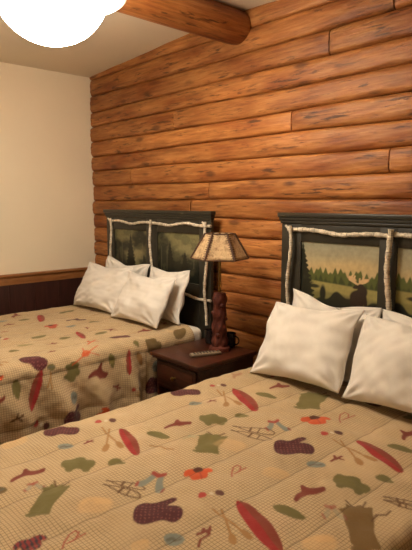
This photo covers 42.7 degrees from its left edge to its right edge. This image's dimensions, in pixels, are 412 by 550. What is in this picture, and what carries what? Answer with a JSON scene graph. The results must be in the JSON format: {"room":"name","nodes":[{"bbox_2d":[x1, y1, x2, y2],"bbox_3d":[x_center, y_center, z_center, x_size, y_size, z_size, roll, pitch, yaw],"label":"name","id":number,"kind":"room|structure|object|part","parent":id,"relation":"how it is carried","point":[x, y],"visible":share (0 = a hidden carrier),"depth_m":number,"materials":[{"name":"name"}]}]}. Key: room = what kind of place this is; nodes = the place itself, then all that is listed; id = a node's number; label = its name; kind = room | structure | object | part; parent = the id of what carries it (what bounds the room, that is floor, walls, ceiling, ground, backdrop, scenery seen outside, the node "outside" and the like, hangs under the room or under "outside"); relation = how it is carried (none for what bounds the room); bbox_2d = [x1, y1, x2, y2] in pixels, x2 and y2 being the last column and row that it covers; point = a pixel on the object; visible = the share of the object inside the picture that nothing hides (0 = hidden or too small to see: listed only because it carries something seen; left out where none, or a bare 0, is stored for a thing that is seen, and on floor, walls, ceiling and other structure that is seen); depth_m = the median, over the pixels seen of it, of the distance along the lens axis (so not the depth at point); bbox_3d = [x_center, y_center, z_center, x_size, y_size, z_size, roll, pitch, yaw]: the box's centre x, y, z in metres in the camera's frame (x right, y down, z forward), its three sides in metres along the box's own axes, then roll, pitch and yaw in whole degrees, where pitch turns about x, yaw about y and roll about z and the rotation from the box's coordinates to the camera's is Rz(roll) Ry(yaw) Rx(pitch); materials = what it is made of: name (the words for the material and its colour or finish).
{"room":"hotel room","nodes":[
{"label":"hotel room","id":0,"kind":"room"},
{"bbox_2d":[0,62,96,274],"bbox_3d":[-2.683,-0.314,3.745,4.300,2.721,0.050,-7,11,-42],"label":"wall","id":1,"kind":"structure","parent":0,"point":[47,197],"depth_m":4.75,"materials":[{"name":"beige paint"}]},
{"bbox_2d":[0,277,82,315],"bbox_3d":[-2.645,0.609,3.861,4.340,0.860,0.016,-7,11,-42],"label":"wainscot","id":2,"kind":"structure","parent":1,"relation":"attached to","point":[27,297],"depth_m":4.82,"materials":[{"name":"brown wood"}]},
{"bbox_2d":[0,267,87,285],"bbox_3d":[-2.664,0.161,3.767,4.270,0.096,0.038,-7,11,-42],"label":"chair rail","id":3,"kind":"object","parent":1,"relation":"attached to","point":[51,275],"depth_m":4.81,"materials":[{"name":"brown wood"}]},
{"bbox_2d":[0,0,276,77],"bbox_3d":[-0.676,-1.385,1.377,4.340,0.242,6.005,-7,11,-42],"label":"ceiling","id":4,"kind":"structure","parent":0,"point":[119,38],"depth_m":4.08,"materials":[{"name":"paint"}]},
{"bbox_2d":[0,0,126,46],"bbox_3d":[-0.737,-1.354,2.497,0.716,0.499,0.716,-7,11,-42],"label":"ceiling light","id":5,"kind":"object","parent":4,"relation":"hanging from","point":[52,23],"visible":1,"depth_m":2.40,"materials":[{"name":"white glass"}]},
{"bbox_2d":[116,0,250,44],"bbox_3d":[-1.349,-1.451,2.107,4.234,0.234,0.236,-7,11,-42],"label":"ceiling beam","id":6,"kind":"structure","parent":4,"relation":"attached to","point":[210,19],"depth_m":3.18,"materials":[{"name":"brown wood"}]},
{"bbox_2d":[89,0,411,364],"bbox_3d":[0.902,-0.261,2.987,0.068,2.828,5.905,-7,11,-42],"label":"wall","id":7,"kind":"structure","parent":0,"point":[311,112],"depth_m":3.48,"materials":[{"name":"brown wood"}]},
{"bbox_3d":[-0.673,1.358,1.757,4.340,0.050,6.005,-7,11,-42],"label":"floor","id":8,"kind":"structure","parent":0,"visible":0},
{"bbox_2d":[103,209,215,339],"bbox_3d":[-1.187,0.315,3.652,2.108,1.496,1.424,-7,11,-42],"label":"headboard","id":9,"kind":"object","parent":8,"relation":"on","point":[165,240],"visible":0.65,"depth_m":4.08,"materials":[{"name":"wood"}]},
{"bbox_2d":[0,305,194,444],"bbox_3d":[-1.314,0.627,3.564,2.052,0.488,1.630,-7,11,-42],"label":"comforter","id":10,"kind":"object","parent":9,"relation":"on","point":[59,366],"visible":0.77,"depth_m":3.24,"materials":[{"name":"fabric"}]},
{"bbox_2d":[73,261,132,312],"bbox_3d":[-0.865,0.099,4.316,0.616,0.364,0.226,7,11,43],"label":"pillow","id":11,"kind":"object","parent":10,"relation":"on","point":[100,287],"visible":0.94,"depth_m":4.23,"materials":[{"name":"white fabric"}]},
{"bbox_2d":[110,271,175,328],"bbox_3d":[-0.483,0.170,3.884,0.232,0.349,0.592,-7,11,-42],"label":"pillow","id":12,"kind":"object","parent":10,"relation":"on","point":[142,299],"visible":1,"depth_m":3.78,"materials":[{"name":"white fabric"}]},
{"bbox_2d":[105,255,149,276],"bbox_3d":[-0.709,0.071,4.401,0.154,0.425,0.631,-8,11,-44],"label":"pillow","id":13,"kind":"object","parent":9,"relation":"on","point":[142,269],"visible":0.19,"depth_m":4.36,"materials":[{"name":"white fabric"}]},
{"bbox_3d":[-0.644,-0.203,4.532,0.006,0.370,0.480,-7,11,-42],"label":"painted panel","id":14,"kind":"part","parent":9,"relation":"part of","materials":[{"name":"green paint"}]},
{"bbox_3d":[-0.429,-0.489,4.241,0.052,0.066,1.424,-7,11,-42],"label":"cornice","id":15,"kind":"part","parent":9,"relation":"part of","materials":[{"name":"green paint"}]},
{"bbox_2d":[149,266,189,324],"bbox_3d":[-0.325,0.144,3.969,0.167,0.407,0.554,-7,10,-40],"label":"pillow","id":16,"kind":"object","parent":9,"relation":"on","point":[175,303],"visible":0.45,"depth_m":3.80,"materials":[{"name":"white fabric"}]},
{"bbox_3d":[-0.212,-0.138,4.063,0.006,0.370,0.505,-7,11,-42],"label":"painted panel","id":17,"kind":"part","parent":9,"relation":"part of","materials":[{"name":"green paint"}]},
{"bbox_3d":[-1.205,0.536,3.656,2.045,0.250,1.290,-7,11,-42],"label":"mattress","id":18,"kind":"part","parent":9,"relation":"part of","materials":[{"name":"white fabric"}]},
{"bbox_2d":[150,338,255,394],"bbox_3d":[-0.022,0.792,3.450,0.522,0.605,0.473,-7,11,-42],"label":"nightstand","id":19,"kind":"object","parent":8,"relation":"on","point":[176,369],"visible":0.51,"depth_m":3.30,"materials":[{"name":"brown wood"}]},
{"bbox_3d":[-0.184,0.640,3.280,0.022,0.158,0.373,-7,11,-42],"label":"drawer","id":20,"kind":"part","parent":19,"relation":"part of","materials":[{"name":"brown wood"}]},
{"bbox_2d":[190,350,220,357],"bbox_3d":[-0.003,0.494,3.313,0.200,0.024,0.048,-3,8,-20],"label":"remote control","id":21,"kind":"object","parent":19,"relation":"on","point":[215,352],"visible":1,"depth_m":3.30,"materials":[{"name":"plastic"}]},
{"bbox_2d":[205,328,212,343],"bbox_3d":[0.024,0.417,3.609,0.081,0.093,0.101,-8,11,-44],"label":"mug","id":22,"kind":"object","parent":19,"relation":"on","point":[208,332],"visible":0.7,"depth_m":3.57,"materials":[{"name":"ceramic"}]},
{"bbox_2d":[190,230,249,352],"bbox_3d":[0.087,0.103,3.383,0.367,0.778,0.370,-7,11,-42],"label":"table lamp","id":23,"kind":"object","parent":19,"relation":"on","point":[219,247],"visible":0.99,"depth_m":3.33,"materials":[{"name":"red wood"}]},
{"bbox_3d":[0.087,-0.030,3.365,0.034,0.281,0.034,-7,11,-42],"label":"stem","id":24,"kind":"part","parent":23,"relation":"part of","materials":[{"name":"gold metal"}]},
{"bbox_3d":[0.087,-0.184,3.343,0.352,0.158,0.356,-7,11,-42],"label":"lamp shade","id":25,"kind":"part","parent":23,"relation":"part of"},
{"bbox_2d":[227,331,239,347],"bbox_3d":[0.170,0.431,3.514,0.101,0.093,0.081,0,8,-2],"label":"mug","id":26,"kind":"object","parent":19,"relation":"on","point":[231,336],"visible":0.73,"depth_m":3.48,"materials":[{"name":"ceramic"}]},
{"bbox_2d":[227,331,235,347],"bbox_3d":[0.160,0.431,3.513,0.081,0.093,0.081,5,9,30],"label":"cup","id":27,"kind":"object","parent":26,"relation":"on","point":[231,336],"depth_m":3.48,"materials":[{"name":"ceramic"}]},
{"bbox_2d":[277,212,411,318],"bbox_3d":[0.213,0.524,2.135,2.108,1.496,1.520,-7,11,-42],"label":"headboard","id":28,"kind":"object","parent":8,"relation":"on","point":[340,260],"visible":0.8,"depth_m":2.94,"materials":[{"name":"wood"}]},
{"bbox_2d":[0,367,411,549],"bbox_3d":[0.103,0.895,2.083,2.170,0.440,1.566,-7,11,-42],"label":"comforter","id":29,"kind":"object","parent":28,"relation":"on","point":[240,459],"visible":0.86,"depth_m":1.89,"materials":[{"name":"fabric"}]},
{"bbox_2d":[249,302,364,393],"bbox_3d":[0.520,0.368,2.839,0.279,0.417,0.628,-7,10,-41],"label":"pillow","id":30,"kind":"object","parent":29,"relation":"on","point":[310,346],"visible":1,"depth_m":2.74,"materials":[{"name":"white fabric"}]},
{"bbox_2d":[292,288,381,382],"bbox_3d":[0.657,0.337,2.933,0.154,0.449,0.622,-6,10,-38],"label":"pillow","id":31,"kind":"object","parent":29,"relation":"on","point":[300,299],"visible":0.18,"depth_m":2.79,"materials":[{"name":"white fabric"}]},
{"bbox_2d":[341,314,411,412],"bbox_3d":[0.915,0.413,2.375,0.256,0.419,0.618,-7,10,-39],"label":"pillow","id":32,"kind":"object","parent":29,"relation":"on","point":[381,373],"visible":1,"depth_m":2.41,"materials":[{"name":"white fabric"}]},
{"bbox_2d":[382,309,411,325],"bbox_3d":[1.053,0.397,2.475,0.153,0.457,0.611,-6,10,-37],"label":"pillow","id":33,"kind":"object","parent":29,"relation":"on","point":[386,314],"visible":0.12,"depth_m":2.63,"materials":[{"name":"white fabric"}]},
{"bbox_3d":[0.754,0.006,3.016,0.006,0.370,0.513,-7,11,-42],"label":"painted panel","id":34,"kind":"part","parent":28,"relation":"part of","materials":[{"name":"paint"}]},
{"bbox_3d":[0.971,-0.280,2.723,0.052,0.066,1.520,-7,11,-42],"label":"cornice","id":35,"kind":"part","parent":28,"relation":"part of","materials":[{"name":"green paint"}]},
{"bbox_3d":[1.169,0.068,2.566,0.006,0.370,0.513,-7,11,-42],"label":"painted panel","id":36,"kind":"part","parent":28,"relation":"part of","materials":[{"name":"paint"}]}
]}

